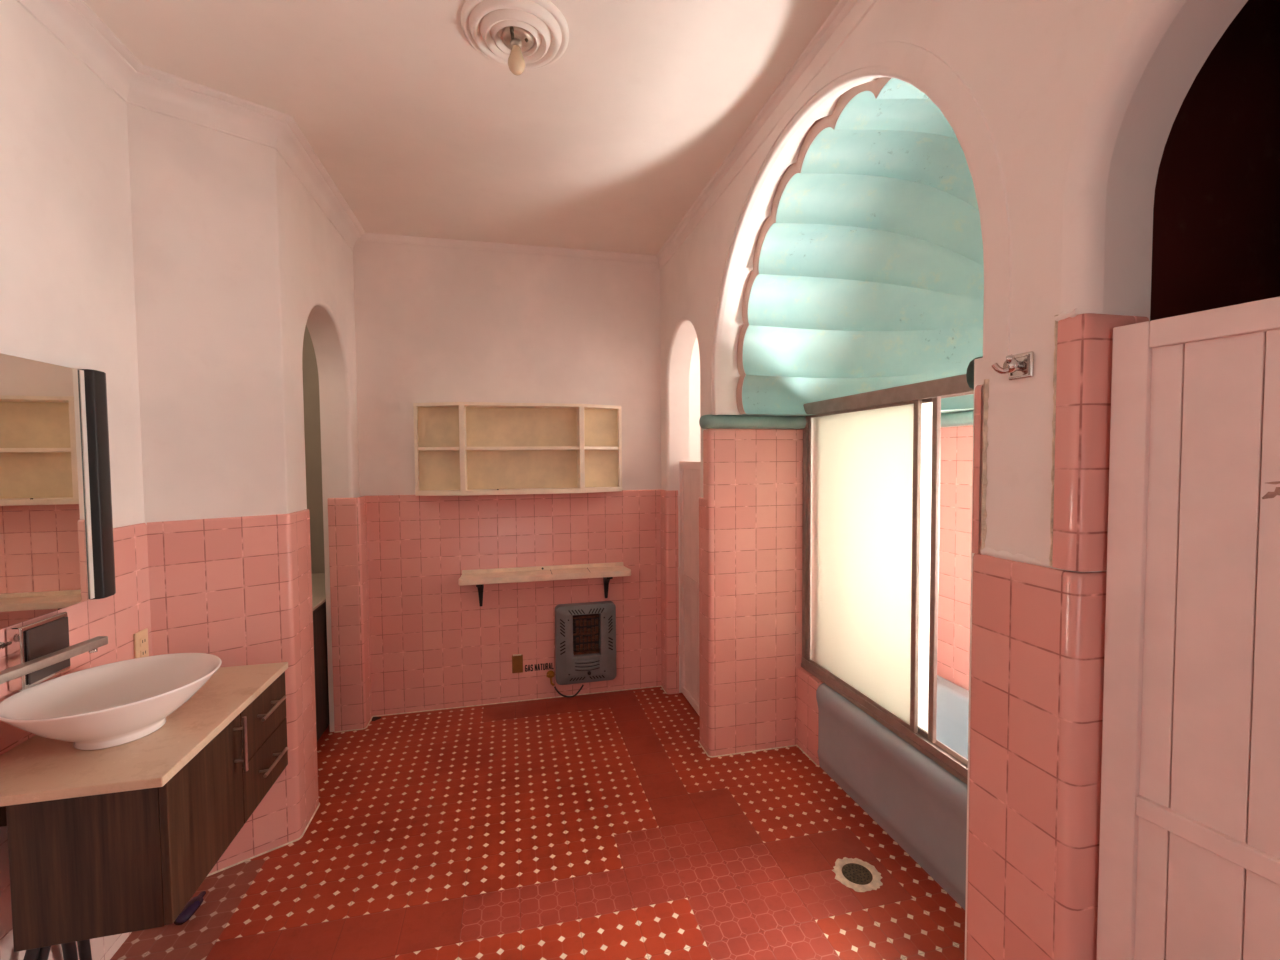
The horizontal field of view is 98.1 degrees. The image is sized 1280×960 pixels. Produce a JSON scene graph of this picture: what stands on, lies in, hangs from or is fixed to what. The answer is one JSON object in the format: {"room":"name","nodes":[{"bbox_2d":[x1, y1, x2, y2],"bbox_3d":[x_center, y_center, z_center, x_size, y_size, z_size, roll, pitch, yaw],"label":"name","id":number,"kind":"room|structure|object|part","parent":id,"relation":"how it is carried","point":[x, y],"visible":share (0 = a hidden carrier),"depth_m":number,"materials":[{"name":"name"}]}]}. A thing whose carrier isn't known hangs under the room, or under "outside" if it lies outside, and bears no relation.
{"room":"bathroom","nodes":[
{"label":"bathroom","id":0,"kind":"room"},
{"bbox_2d":[0,0,359,731],"bbox_3d":[-1.388,0.095,0.835,0.513,3.040,5.455,-1,2,-13],"label":"wall","id":1,"kind":"structure","parent":0,"point":[140,247],"depth_m":2.06,"materials":[{"name":"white paint"}]},
{"bbox_2d":[0,353,115,629],"bbox_3d":[-1.555,0.040,1.080,0.045,0.714,1.500,-1,2,-13],"label":"wall mirror","id":2,"kind":"object","parent":1,"relation":"attached to","point":[57,542],"visible":1,"depth_m":1.58,"materials":[{"name":"silver mirror"}]},
{"bbox_3d":[-1.716,0.014,1.763,0.045,0.714,0.094,-1,2,-13],"label":"rail","id":3,"kind":"part","parent":2,"relation":"part of","materials":[{"name":"black metal"}]},
{"bbox_2d":[0,826,131,959],"bbox_3d":[-1.335,1.204,0.129,0.001,0.840,3.975,-1,2,-13],"label":"tiles","id":4,"kind":"structure","parent":1,"relation":"attached to","point":[102,948],"depth_m":1.45,"materials":[{"name":"pink tile"}]},
{"bbox_2d":[23,939,91,959],"bbox_3d":[-1.630,1.361,1.556,0.048,0.393,0.261,-1,2,-13],"label":"hose","id":5,"kind":"object","parent":4,"relation":"attached to","point":[69,950],"visible":0.17,"depth_m":1.59,"materials":[{"name":"grey metal"}]},
{"bbox_2d":[0,671,287,951],"bbox_3d":[-1.447,0.906,1.672,0.497,0.364,0.738,-1,2,-13],"label":"vanity cabinet","id":6,"kind":"object","parent":4,"relation":"attached to","point":[102,865],"visible":0.83,"depth_m":1.35,"materials":[{"name":"brown wood"}]},
{"bbox_3d":[-1.575,0.823,1.439,0.144,0.100,0.060,-1,2,-13],"label":"mounting rail","id":7,"kind":"part","parent":6,"relation":"part of","materials":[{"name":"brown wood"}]},
{"bbox_2d":[0,662,287,806],"bbox_3d":[-1.457,0.711,1.648,0.471,0.024,0.778,-1,2,-13],"label":"countertop","id":8,"kind":"structure","parent":6,"relation":"on","point":[38,769],"depth_m":1.43,"materials":[{"name":"beige stone"}]},
{"bbox_2d":[0,636,107,683],"bbox_3d":[-1.536,0.556,1.379,0.056,0.306,0.419,0,2,5],"label":"faucet","id":9,"kind":"object","parent":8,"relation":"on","point":[91,645],"visible":1,"depth_m":1.44,"materials":[{"name":"metal"}]},
{"bbox_2d":[0,653,221,749],"bbox_3d":[-1.437,0.629,1.536,0.434,0.146,0.449,-1,2,-13],"label":"vessel sink","id":10,"kind":"object","parent":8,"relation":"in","point":[126,701],"visible":1,"depth_m":1.53,"materials":[{"name":"white ceramic"}]},
{"bbox_3d":[-1.207,0.911,1.547,0.018,0.356,0.382,-1,2,-13],"label":"door","id":11,"kind":"part","parent":6,"relation":"part of","materials":[{"name":"brown wood"}]},
{"bbox_3d":[-1.215,0.805,1.690,0.035,0.166,0.011,-1,2,-13],"label":"handle","id":12,"kind":"part","parent":6,"relation":"part of","materials":[{"name":"metal"}]},
{"bbox_3d":[-1.292,0.806,1.903,0.018,0.174,0.352,-1,2,-13],"label":"drawer","id":13,"kind":"part","parent":6,"relation":"part of","materials":[{"name":"brown wood"}]},
{"bbox_3d":[-1.291,0.986,1.910,0.018,0.179,0.352,-1,2,-13],"label":"drawer","id":14,"kind":"part","parent":6,"relation":"part of","materials":[{"name":"brown wood"}]},
{"bbox_3d":[-1.265,0.782,1.901,0.035,0.011,0.180,-1,2,-13],"label":"handle","id":15,"kind":"part","parent":6,"relation":"part of","materials":[{"name":"metal"}]},
{"bbox_3d":[-1.264,0.970,1.908,0.035,0.011,0.180,-1,2,-13],"label":"handle","id":16,"kind":"part","parent":6,"relation":"part of","materials":[{"name":"metal"}]},
{"bbox_2d":[0,523,151,755],"bbox_3d":[-1.347,0.507,0.100,0.012,0.555,3.975,-1,2,-13],"label":"wall tiles","id":17,"kind":"structure","parent":1,"relation":"attached to","point":[118,616],"depth_m":1.86,"materials":[{"name":"pink tile"}]},
{"bbox_2d":[0,641,11,648],"bbox_3d":[-1.558,0.437,1.083,0.024,0.021,0.730,-1,2,-13],"label":"towel rail","id":18,"kind":"object","parent":17,"relation":"attached to","point":[2,644],"visible":1,"depth_m":1.42,"materials":[{"name":"silver metal"}]},
{"bbox_2d":[6,612,69,691],"bbox_3d":[-1.657,0.469,1.535,0.040,0.168,0.162,-1,2,-13],"label":"dispenser","id":19,"kind":"object","parent":17,"relation":"attached to","point":[36,638],"visible":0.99,"depth_m":1.50,"materials":[{"name":"silver metal"}]},
{"bbox_3d":[-1.641,0.470,1.542,0.005,0.146,0.141,-1,2,-13],"label":"panel","id":20,"kind":"part","parent":19,"relation":"part of","materials":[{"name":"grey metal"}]},
{"bbox_2d":[134,628,148,657],"bbox_3d":[-1.773,0.591,1.977,0.012,0.108,0.068,-1,2,-13],"label":"electrical outlet","id":21,"kind":"object","parent":17,"relation":"attached to","point":[141,648],"visible":0.84,"depth_m":1.97,"materials":[{"name":"beige plastic"}]},
{"bbox_2d":[140,636,146,646],"bbox_3d":[-1.770,0.575,1.978,0.003,0.028,0.034,-1,2,-13],"label":"socket","id":22,"kind":"object","parent":21,"relation":"attached to","point":[143,639],"depth_m":1.98,"materials":[{"name":"beige plastic"}]},
{"bbox_2d":[140,648,146,657],"bbox_3d":[-1.769,0.617,1.979,0.003,0.028,0.034,-1,2,-13],"label":"socket","id":23,"kind":"object","parent":21,"relation":"attached to","point":[143,651],"depth_m":1.98,"materials":[{"name":"beige plastic"}]},
{"bbox_2d":[16,0,364,250],"bbox_3d":[-1.289,-1.347,0.742,0.471,0.115,5.335,-1,2,-13],"label":"trim","id":24,"kind":"structure","parent":1,"relation":"attached to","point":[73,23],"depth_m":2.05,"materials":[{"name":"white paint"}]},
{"bbox_2d":[147,509,318,873],"bbox_3d":[-1.605,0.841,2.307,0.253,1.395,0.591,0,2,15],"label":"tiles","id":25,"kind":"structure","parent":1,"relation":"attached to","point":[235,590],"depth_m":2.25,"materials":[{"name":"pink tile"}]},
{"bbox_2d":[207,803,319,876],"bbox_3d":[-1.593,1.535,2.335,0.255,0.005,0.598,0,2,14],"label":"baseboard","id":26,"kind":"structure","parent":1,"relation":"attached to","point":[319,803],"depth_m":2.29,"materials":[{"name":"pink tile"}]},
{"bbox_2d":[302,326,324,573],"bbox_3d":[-2.433,0.023,3.077,1.273,3.020,2.500,-1,2,-13],"label":"wall","id":27,"kind":"structure","parent":0,"point":[311,398],"depth_m":4.24,"materials":[{"name":"paint"}]},
{"bbox_2d":[83,0,891,254],"bbox_3d":[-0.378,-1.491,1.499,5.200,0.100,6.600,-1,2,-13],"label":"ceiling","id":28,"kind":"structure","parent":0,"point":[608,145],"depth_m":2.11,"materials":[{"name":"paint"}]},
{"bbox_2d":[461,0,568,75],"bbox_3d":[-0.399,-1.384,1.794,0.340,0.137,0.340,-1,2,-13],"label":"ceiling lamp","id":29,"kind":"object","parent":28,"relation":"attached to","point":[518,36],"visible":1,"depth_m":1.76,"materials":[{"name":"ceramic"}]},
{"bbox_3d":[-0.399,-1.355,1.795,0.055,0.080,0.055,-1,2,-13],"label":"bulb","id":30,"kind":"part","parent":29,"relation":"part of","materials":[{"name":"white glass"}]},
{"bbox_3d":[-0.395,-1.425,1.798,0.104,0.026,0.104,-1,2,-13],"label":"socket plate","id":31,"kind":"part","parent":29,"relation":"part of","materials":[{"name":"silver metal"}]},
{"bbox_2d":[353,240,699,496],"bbox_3d":[-0.120,-0.036,3.876,3.657,3.040,0.112,-1,2,-13],"label":"wall","id":32,"kind":"structure","parent":0,"point":[433,324],"depth_m":3.60,"materials":[{"name":"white paint"}]},
{"bbox_2d":[334,686,665,732],"bbox_3d":[-0.831,1.478,3.613,2.061,0.005,0.168,-1,2,-13],"label":"baseboard","id":33,"kind":"structure","parent":32,"relation":"attached to","point":[652,686],"depth_m":3.66,"materials":[{"name":"pink tile"}]},
{"bbox_2d":[328,489,678,730],"bbox_3d":[-0.797,0.783,3.604,2.147,1.395,0.175,-1,2,-13],"label":"wall tiles","id":34,"kind":"structure","parent":32,"relation":"attached to","point":[407,636],"depth_m":3.63,"materials":[{"name":"pink tile"}]},
{"bbox_2d":[512,654,522,672],"bbox_3d":[-0.813,1.220,3.686,0.070,0.124,0.016,-1,2,-13],"label":"outlet box","id":35,"kind":"object","parent":34,"relation":"attached to","point":[517,659],"visible":1,"depth_m":3.68,"materials":[{"name":"beige paint"}]},
{"bbox_2d":[525,663,553,671],"bbox_3d":[-0.676,1.257,3.728,0.191,0.046,0.001,-1,2,-13],"label":"wall sign","id":36,"kind":"object","parent":34,"relation":"attached to","point":[546,664],"visible":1,"depth_m":3.73,"materials":[{"name":"black paint"}]},
{"bbox_2d":[546,670,554,685],"bbox_3d":[-0.599,1.331,3.722,0.054,0.094,0.049,-1,2,-13],"label":"gas valve","id":37,"kind":"object","parent":34,"relation":"attached to","point":[550,674],"visible":1,"depth_m":3.72,"materials":[{"name":"gold metal"}]},
{"bbox_2d":[555,601,615,684],"bbox_3d":[-0.362,1.104,3.745,0.410,0.535,0.100,-1,2,-13],"label":"heater","id":38,"kind":"object","parent":34,"relation":"attached to","point":[585,633],"visible":1,"depth_m":3.73,"materials":[{"name":"grey metal"}]},
{"bbox_2d":[554,685,583,697],"bbox_3d":[-0.473,1.412,3.711,0.201,0.082,0.029,-1,2,-13],"label":"cord","id":39,"kind":"object","parent":38,"relation":"hanging from","point":[582,685],"visible":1,"depth_m":3.70,"materials":[{"name":"black rubber"}]},
{"bbox_3d":[-0.363,1.042,3.745,0.174,0.256,0.026,-1,2,-13],"label":"burner","id":40,"kind":"part","parent":38,"relation":"part of","materials":[{"name":"brown ceramic"}]},
{"bbox_2d":[357,233,658,262],"bbox_3d":[-0.805,-1.499,3.592,1.922,0.046,0.018,-1,2,-13],"label":"trim","id":41,"kind":"structure","parent":32,"relation":"attached to","point":[373,237],"depth_m":3.58,"materials":[{"name":"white paint"}]},
{"bbox_2d":[413,402,621,495],"bbox_3d":[-0.755,-0.199,3.568,1.314,0.576,0.148,-1,2,-13],"label":"wall shelf unit","id":42,"kind":"object","parent":32,"relation":"attached to","point":[461,448],"visible":1,"depth_m":3.60,"materials":[{"name":"beige paint"}]},
{"bbox_3d":[-1.250,-0.195,3.453,0.258,0.020,0.132,-1,2,-13],"label":"shelf","id":43,"kind":"part","parent":42,"relation":"part of","materials":[{"name":"beige paint"}]},
{"bbox_3d":[-0.751,-0.203,3.570,0.724,0.020,0.132,-1,2,-13],"label":"shelf","id":44,"kind":"part","parent":42,"relation":"part of","materials":[{"name":"beige paint"}]},
{"bbox_3d":[-0.257,-0.212,3.687,0.248,0.020,0.132,-1,2,-13],"label":"shelf","id":45,"kind":"part","parent":42,"relation":"part of","materials":[{"name":"beige paint"}]},
{"bbox_2d":[458,562,630,606],"bbox_3d":[-0.606,0.700,3.631,1.096,0.245,0.179,-1,2,-13],"label":"ledge shelf","id":46,"kind":"object","parent":32,"relation":"attached to","point":[607,571],"visible":1,"depth_m":3.60,"materials":[{"name":"beige wood"}]},
{"bbox_2d":[110,687,964,959],"bbox_3d":[-0.558,1.557,1.664,4.800,0.001,6.800,-1,2,-13],"label":"floor","id":47,"kind":"structure","parent":0,"point":[597,826],"depth_m":2.26,"materials":[{"name":"red tile"}]},
{"bbox_2d":[174,891,205,924],"bbox_3d":[-1.603,1.526,1.986,0.050,0.036,0.135,-1,2,-7],"label":"plastic bottle","id":48,"kind":"object","parent":47,"relation":"on","point":[192,906],"visible":0.94,"depth_m":1.96,"materials":[{"name":"purple plastic"}]},
{"bbox_2d":[312,573,329,741],"bbox_3d":[-2.140,1.096,3.485,0.463,0.800,1.160,-1,2,-13],"label":"base cabinet","id":49,"kind":"object","parent":47,"relation":"on","point":[318,579],"visible":0.05,"depth_m":3.22,"materials":[{"name":"black wood"}]},
{"bbox_2d":[832,857,882,891],"bbox_3d":[0.837,1.523,2.151,0.189,0.005,0.180,-1,2,-13],"label":"floor drain","id":50,"kind":"object","parent":47,"relation":"on","point":[860,873],"visible":1,"depth_m":2.14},
{"bbox_2d":[816,675,968,909],"bbox_3d":[1.414,1.295,2.244,0.696,0.442,1.492,-1,2,-13],"label":"bathtub","id":51,"kind":"object","parent":47,"relation":"on","point":[916,801],"visible":0.31,"depth_m":2.34,"materials":[{"name":"grey ceramic"}]},
{"bbox_2d":[801,374,973,783],"bbox_3d":[1.122,0.343,2.247,0.074,1.458,1.702,-1,2,-13],"label":"shower enclosure","id":52,"kind":"object","parent":51,"relation":"on","point":[871,460],"visible":0.71,"depth_m":2.45,"materials":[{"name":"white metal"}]},
{"bbox_3d":[1.017,0.336,2.628,0.004,1.322,0.791,-1,2,-13],"label":"glass pane","id":53,"kind":"part","parent":52,"relation":"part of","materials":[{"name":"white glass"}]},
{"bbox_3d":[1.017,0.337,2.628,0.018,1.364,0.835,-1,2,-13],"label":"sliding panel","id":54,"kind":"part","parent":52,"relation":"part of","materials":[{"name":"white glass"}]},
{"bbox_3d":[1.128,1.045,2.275,0.074,0.052,1.702,-1,2,-13],"label":"rail","id":55,"kind":"part","parent":52,"relation":"part of","materials":[{"name":"brown metal"}]},
{"bbox_3d":[1.117,-0.351,2.219,0.066,0.067,1.702,-1,2,-13],"label":"rail","id":56,"kind":"part","parent":52,"relation":"part of","materials":[{"name":"brown metal"}]},
{"bbox_3d":[1.058,0.338,2.567,0.004,1.322,0.794,-1,2,-13],"label":"glass pane","id":57,"kind":"part","parent":52,"relation":"part of","materials":[{"name":"white glass"}]},
{"bbox_3d":[1.058,0.339,2.567,0.018,1.364,0.838,-1,2,-13],"label":"sliding panel","id":58,"kind":"part","parent":52,"relation":"part of","materials":[{"name":"white glass"}]},
{"bbox_2d":[732,209,777,414],"bbox_3d":[0.841,-0.023,3.608,0.910,3.020,0.835,-1,2,-13],"label":"wall","id":59,"kind":"structure","parent":0,"point":[777,209],"depth_m":3.09,"materials":[{"name":"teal paint"}]},
{"bbox_2d":[699,742,816,764],"bbox_3d":[0.634,1.489,3.053,0.627,0.005,0.197,0,2,9],"label":"baseboard","id":60,"kind":"structure","parent":59,"relation":"attached to","point":[699,742],"depth_m":3.04,"materials":[{"name":"pink tile"}]},
{"bbox_2d":[797,668,822,764],"bbox_3d":[0.939,1.268,3.014,0.075,0.445,0.213,-1,2,-13],"label":"wall","id":61,"kind":"structure","parent":0,"point":[807,683],"depth_m":2.99,"materials":[{"name":"pink tile"}]},
{"bbox_2d":[703,425,972,755],"bbox_3d":[1.007,0.611,2.883,1.243,1.768,0.542,-1,2,-9],"label":"tiles","id":62,"kind":"structure","parent":61,"relation":"attached to","point":[753,478],"depth_m":3.00,"materials":[{"name":"pink tile"}]},
{"bbox_2d":[744,408,973,415],"bbox_3d":[1.265,-0.319,2.221,1.110,0.001,1.900,-1,2,-13],"label":"wall","id":63,"kind":"structure","parent":0,"point":[954,410],"depth_m":2.89,"materials":[{"name":"teal paint"}]},
{"bbox_2d":[742,78,983,414],"bbox_3d":[1.209,-0.853,2.188,1.000,1.066,1.766,-1,2,-13],"label":"shell","id":64,"kind":"object","parent":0,"point":[870,278],"visible":0.41,"depth_m":2.73,"materials":[{"name":"teal paint"}]},
{"bbox_2d":[660,0,1247,959],"bbox_3d":[0.832,0.058,1.327,0.160,3.040,5.395,-1,2,-13],"label":"wall","id":65,"kind":"structure","parent":0,"point":[1097,90],"depth_m":1.11,"materials":[{"name":"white paint"}]},
{"bbox_2d":[678,461,700,714],"bbox_3d":[0.352,0.670,3.482,0.049,1.572,0.632,-1,2,-13],"label":"door","id":66,"kind":"structure","parent":65,"relation":"in","point":[689,471],"depth_m":3.60,"materials":[{"name":"pink paint"}]},
{"bbox_3d":[0.359,0.655,3.477,0.036,0.038,0.510,-1,2,-13],"label":"rail","id":67,"kind":"part","parent":66,"relation":"part of","materials":[{"name":"pink paint"}]},
{"bbox_3d":[0.365,1.431,3.508,0.036,0.050,0.510,-1,2,-13],"label":"rail","id":68,"kind":"part","parent":66,"relation":"part of","materials":[{"name":"pink paint"}]},
{"bbox_3d":[0.354,-0.090,3.447,0.036,0.050,0.510,-1,2,-13],"label":"rail","id":69,"kind":"part","parent":66,"relation":"part of","materials":[{"name":"pink paint"}]},
{"bbox_2d":[699,497,707,753],"bbox_3d":[0.388,0.795,3.070,0.085,1.395,0.155,-1,2,-13],"label":"tiles","id":70,"kind":"structure","parent":65,"relation":"attached to","point":[703,520],"depth_m":3.05,"materials":[{"name":"pink tile"}]},
{"bbox_2d":[656,0,877,270],"bbox_3d":[0.735,-1.388,1.218,0.032,0.101,5.335,-1,2,-13],"label":"trim","id":71,"kind":"structure","parent":65,"relation":"attached to","point":[847,15],"depth_m":2.13,"materials":[{"name":"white paint"}]},
{"bbox_2d":[719,78,877,414],"bbox_3d":[0.647,-0.851,2.055,0.135,1.082,1.780,-1,2,-13],"label":"arch","id":72,"kind":"object","parent":65,"relation":"attached to","point":[729,376],"visible":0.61,"depth_m":2.67,"materials":[{"name":"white paint"}]},
{"bbox_2d":[736,77,890,413],"bbox_3d":[0.717,-0.852,2.071,0.008,1.082,1.780,-1,2,-13],"label":"trim","id":73,"kind":"structure","parent":65,"relation":"attached to","point":[875,86],"depth_m":2.42,"materials":[{"name":"paint"}]},
{"bbox_2d":[708,41,1011,414],"bbox_3d":[0.567,-0.825,2.037,0.006,1.112,1.824,-1,2,-13],"label":"trim","id":74,"kind":"structure","parent":65,"relation":"attached to","point":[922,63],"depth_m":1.27,"materials":[{"name":"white paint"}]},
{"bbox_2d":[981,379,988,549],"bbox_3d":[0.765,-0.030,1.237,0.006,0.385,0.016,-1,2,-13],"label":"trim","id":75,"kind":"structure","parent":65,"relation":"attached to","point":[984,482],"depth_m":1.23,"materials":[{"name":"pink tile"}]},
{"bbox_2d":[992,351,1033,379],"bbox_3d":[0.760,-0.234,1.137,0.056,0.052,0.054,-1,2,-13],"label":"coat hook","id":76,"kind":"object","parent":65,"relation":"attached to","point":[1018,366],"visible":1,"depth_m":1.13,"materials":[{"name":"silver metal"}]},
{"bbox_3d":[0.767,-0.234,1.139,0.027,0.028,0.028,-1,2,-13],"label":"knob","id":77,"kind":"part","parent":76,"relation":"part of","materials":[{"name":"silver metal"}]},
{"bbox_3d":[0.784,-0.234,1.142,0.007,0.052,0.054,-1,2,-13],"label":"mounting plate","id":78,"kind":"part","parent":76,"relation":"part of","materials":[{"name":"silver metal"}]},
{"bbox_2d":[981,547,1051,567],"bbox_3d":[0.786,0.163,1.166,0.006,0.024,0.165,-1,2,-13],"label":"trim","id":79,"kind":"structure","parent":65,"relation":"attached to","point":[1002,554],"depth_m":1.16,"materials":[{"name":"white paint"}]},
{"bbox_2d":[966,553,1106,959],"bbox_3d":[1.036,0.863,1.238,0.505,1.395,0.251,-1,2,-13],"label":"tiles","id":80,"kind":"structure","parent":65,"relation":"attached to","point":[1038,632],"depth_m":1.12,"materials":[{"name":"pink tile"}]},
{"bbox_2d":[1049,315,1057,565],"bbox_3d":[0.803,-0.074,1.076,0.006,0.485,0.015,-1,2,-13],"label":"trim","id":81,"kind":"structure","parent":65,"relation":"attached to","point":[1056,322],"depth_m":1.07,"materials":[{"name":"pink tile"}]},
{"bbox_2d":[1055,308,1076,320],"bbox_3d":[0.801,-0.311,1.046,0.006,0.017,0.040,-1,2,-13],"label":"trim","id":82,"kind":"structure","parent":65,"relation":"attached to","point":[1064,315],"depth_m":1.05,"materials":[{"name":"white paint"}]},
{"bbox_2d":[1052,313,1148,571],"bbox_3d":[0.881,-0.070,1.063,0.155,0.478,0.051,-1,2,-13],"label":"tiles","id":83,"kind":"object","parent":65,"relation":"attached to","point":[1084,341],"depth_m":1.03,"materials":[{"name":"pink tile"}]},
{"bbox_2d":[1096,296,1279,959],"bbox_3d":[1.020,0.607,0.734,0.036,1.749,0.700,-1,2,-22],"label":"door","id":84,"kind":"structure","parent":65,"relation":"in","point":[1189,844],"depth_m":0.93,"materials":[{"name":"pink paint"}]},
{"bbox_3d":[1.020,0.596,0.733,0.036,0.035,0.590,-1,2,-22],"label":"rail","id":85,"kind":"part","parent":84,"relation":"part of","materials":[{"name":"pink paint"}]},
{"bbox_3d":[1.013,-0.244,0.700,0.036,0.047,0.590,-1,2,-22],"label":"rail","id":86,"kind":"part","parent":84,"relation":"part of","materials":[{"name":"pink paint"}]},
{"bbox_2d":[1150,0,1279,320],"bbox_3d":[1.589,0.089,0.661,1.008,3.020,1.350,-1,2,-13],"label":"wall","id":87,"kind":"structure","parent":0,"point":[1216,238],"depth_m":1.18,"materials":[{"name":"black paint"}]},
{"bbox_3d":[1.463,0.662,1.373,1.345,1.820,0.150,-1,2,-13],"label":"wall pier","id":88,"kind":"object","parent":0,"visible":0},
{"bbox_2d":[972,384,983,553],"bbox_3d":[0.843,-0.025,1.275,0.175,0.380,0.025,-1,2,-13],"label":"tile strip","id":89,"kind":"object","parent":88,"relation":"attached to","point":[977,400],"visible":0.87,"depth_m":1.25,"materials":[{"name":"pink tile"}]},
{"bbox_3d":[1.862,0.601,2.441,0.278,1.850,1.850,-1,2,-13],"label":"wall","id":90,"kind":"structure","parent":0,"visible":0},
{"bbox_2d":[699,356,982,428],"bbox_3d":[1.147,-0.285,2.229,1.297,0.073,1.830,-1,2,-13],"label":"trim","id":91,"kind":"structure","parent":90,"relation":"attached to","point":[959,418],"depth_m":2.92,"materials":[{"name":"teal tile"}]}
]}

